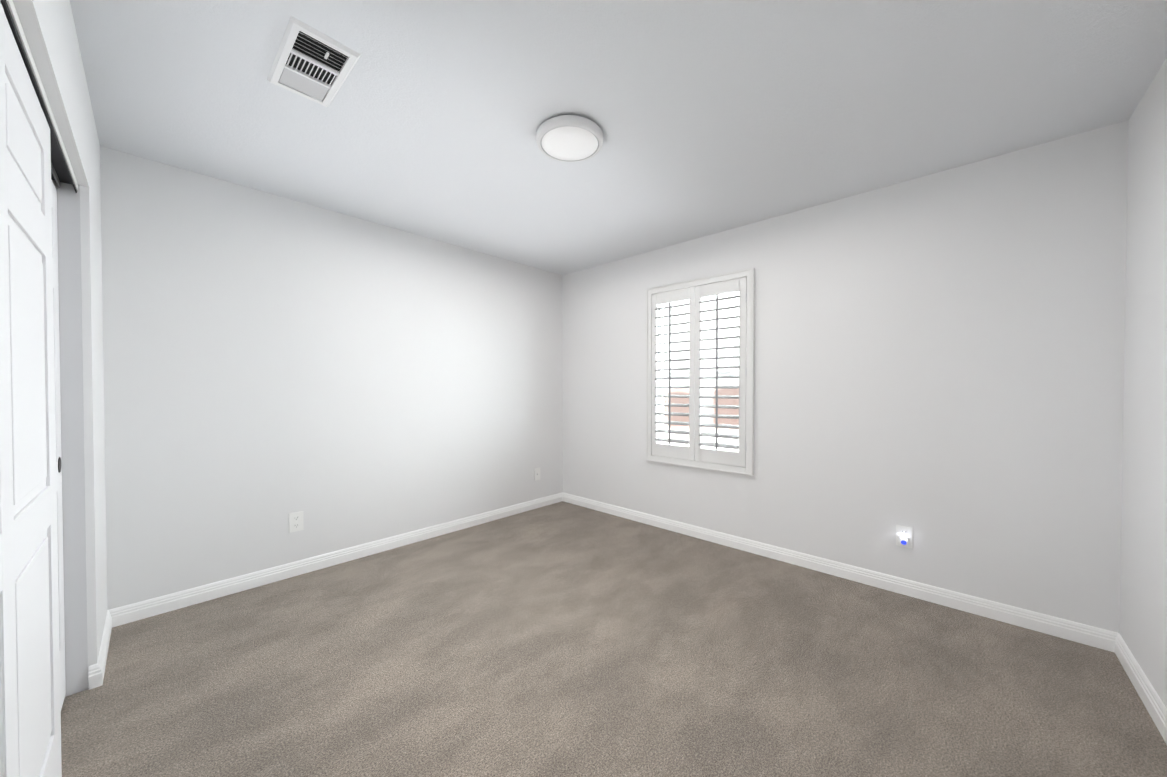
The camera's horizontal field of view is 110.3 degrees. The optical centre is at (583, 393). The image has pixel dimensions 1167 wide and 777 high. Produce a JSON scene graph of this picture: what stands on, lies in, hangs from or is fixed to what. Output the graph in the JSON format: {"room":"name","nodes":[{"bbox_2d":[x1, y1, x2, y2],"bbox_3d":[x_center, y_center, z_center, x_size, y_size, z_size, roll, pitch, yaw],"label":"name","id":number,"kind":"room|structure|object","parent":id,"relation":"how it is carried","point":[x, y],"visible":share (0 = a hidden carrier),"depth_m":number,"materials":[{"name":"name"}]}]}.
{"room":"empty bedroom","nodes":[
{"label":"empty bedroom","id":0,"kind":"room"},
{"bbox_2d":[13,0,106,687],"bbox_3d":[-1.115,-0.007,0.747,3.708,2.440,0.115,1,1,43],"label":"wall","id":1,"kind":"structure","parent":0,"point":[49,29],"depth_m":1.65,"materials":[{"name":"white paint"}]},
{"bbox_2d":[0,1,61,776],"bbox_3d":[-1.155,0.200,0.797,1.223,2.003,0.036,1,1,43],"label":"closet door","id":2,"kind":"structure","parent":1,"relation":"in","point":[30,724],"depth_m":0.95,"materials":[{"name":"white wood"}]},
{"bbox_2d":[0,0,77,192],"bbox_3d":[-1.255,-0.805,0.850,2.160,0.036,0.084,1,1,43],"label":"track rail","id":3,"kind":"object","parent":1,"relation":"attached to","point":[61,169],"visible":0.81,"depth_m":1.14,"materials":[{"name":"grey metal"}]},
{"bbox_2d":[51,179,65,708],"bbox_3d":[-1.615,0.194,1.167,1.223,2.003,0.036,1,1,43],"label":"closet door","id":4,"kind":"structure","parent":1,"relation":"in","point":[58,441],"depth_m":1.55,"materials":[{"name":"white wood"}]},
{"bbox_2d":[52,180,87,696],"bbox_3d":[-2.045,0.183,1.607,0.004,2.034,0.089,1,1,43],"label":"door frame","id":5,"kind":"structure","parent":1,"relation":"attached to","point":[72,422],"depth_m":1.62,"materials":[{"name":"white paint"}]},
{"bbox_2d":[88,608,115,689],"bbox_3d":[-2.204,1.152,1.859,0.584,0.091,0.037,1,1,43],"label":"baseboard","id":6,"kind":"structure","parent":1,"relation":"attached to","point":[96,673],"depth_m":1.75,"materials":[{"name":"white wood"}]},
{"bbox_2d":[100,146,562,609],"bbox_3d":[-1.637,-0.039,3.009,0.150,2.440,4.260,1,1,43],"label":"wall","id":7,"kind":"structure","parent":0,"point":[271,362],"depth_m":2.63,"materials":[{"name":"white paint"}]},
{"bbox_2d":[289,511,303,532],"bbox_3d":[-1.874,0.836,2.653,0.007,0.124,0.078,1,1,43],"label":"outlet","id":8,"kind":"object","parent":7,"relation":"attached to","point":[295,521],"visible":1,"depth_m":2.65,"materials":[{"name":"white plastic"}]},
{"bbox_2d":[116,492,563,625],"bbox_3d":[-1.332,1.133,3.230,0.014,0.091,3.188,1,1,43],"label":"baseboard","id":9,"kind":"structure","parent":7,"relation":"attached to","point":[144,609],"depth_m":2.67,"materials":[{"name":"white wood"}]},
{"bbox_2d":[534,467,539,480],"bbox_3d":[-0.468,0.820,4.144,0.015,0.124,0.078,1,1,43],"label":"outlet","id":10,"kind":"object","parent":7,"relation":"attached to","point":[536,473],"visible":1,"depth_m":4.14,"materials":[{"name":"white plastic"}]},
{"bbox_2d":[61,501,1166,776],"bbox_3d":[-0.231,1.259,1.706,4.008,0.120,4.260,1,1,43],"label":"floor","id":11,"kind":"structure","parent":0,"point":[561,639],"depth_m":1.71,"materials":[{"name":"carpet"}]},
{"bbox_2d":[70,0,1166,274],"bbox_3d":[-0.231,-1.300,1.671,4.008,0.120,4.260,1,1,43],"label":"ceiling","id":12,"kind":"structure","parent":0,"point":[710,116],"depth_m":1.72,"materials":[{"name":"white paint"}]},
{"bbox_2d":[267,16,360,106],"bbox_3d":[-1.030,-1.229,1.543,0.400,0.018,0.212,1,1,43],"label":"ceiling vent","id":13,"kind":"object","parent":12,"relation":"in","point":[312,64],"visible":1,"depth_m":1.52,"materials":[{"name":"white metal"}]},
{"bbox_2d":[536,115,602,161],"bbox_3d":[-0.066,-1.215,1.954,0.320,0.058,0.320,1,1,43],"label":"flush-mount light","id":14,"kind":"object","parent":12,"relation":"attached to","point":[568,138],"visible":1,"depth_m":1.90,"materials":[{"name":"white glass"}]},
{"bbox_2d":[562,120,1128,632],"bbox_3d":[1.176,-0.041,3.187,3.708,2.440,0.150,1,1,43],"label":"wall","id":15,"kind":"structure","parent":0,"point":[940,362],"depth_m":2.34,"materials":[{"name":"white paint"}]},
{"bbox_2d":[658,300,689,444],"bbox_3d":[0.801,-0.174,3.568,0.307,1.242,0.045,1,1,43],"label":"window","id":16,"kind":"structure","parent":15,"relation":"in","point":[661,330],"depth_m":3.64,"materials":[{"name":"white glass"}]},
{"bbox_2d":[646,268,754,475],"bbox_3d":[0.912,-0.162,3.310,0.941,1.526,0.120,1,1,43],"label":"window shutters","id":17,"kind":"object","parent":15,"relation":"attached to","point":[694,454],"visible":1,"depth_m":3.27,"materials":[{"name":"white wood"}]},
{"bbox_2d":[702,293,739,448],"bbox_3d":[1.111,-0.175,3.277,0.307,1.227,0.045,1,1,43],"label":"window","id":18,"kind":"structure","parent":15,"relation":"in","point":[709,373],"depth_m":3.27,"materials":[{"name":"white glass"}]},
{"bbox_2d":[564,493,1112,650],"bbox_3d":[1.119,1.134,3.143,3.708,0.091,0.015,1,1,43],"label":"baseboard","id":19,"kind":"structure","parent":15,"relation":"attached to","point":[1085,634],"depth_m":2.46,"materials":[{"name":"white wood"}]},
{"bbox_2d":[896,524,912,548],"bbox_3d":[1.890,0.846,2.398,0.078,0.124,0.040,1,1,43],"label":"light","id":20,"kind":"object","parent":15,"relation":"attached to","point":[904,536],"visible":1,"depth_m":2.40,"materials":[{"name":"white plastic"}]},
{"bbox_2d":[1119,58,1166,707],"bbox_3d":[1.175,-0.002,0.369,0.150,2.440,4.260,1,1,43],"label":"wall","id":21,"kind":"structure","parent":0,"point":[1143,604],"depth_m":1.63,"materials":[{"name":"white paint"}]},
{"bbox_2d":[1108,630,1166,743],"bbox_3d":[1.687,1.163,1.049,0.014,0.091,2.238,1,1,43],"label":"baseboard","id":22,"kind":"structure","parent":21,"relation":"attached to","point":[1116,644],"depth_m":1.61,"materials":[{"name":"white wood"}]},
{"label":"outside","id":23,"kind":"structure","parent":0,"visible":0},
{"bbox_2d":[664,292,739,451],"bbox_3d":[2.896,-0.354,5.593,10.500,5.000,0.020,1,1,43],"label":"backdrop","id":24,"kind":"structure","parent":23,"point":[722,352],"depth_m":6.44,"materials":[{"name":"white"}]}
]}

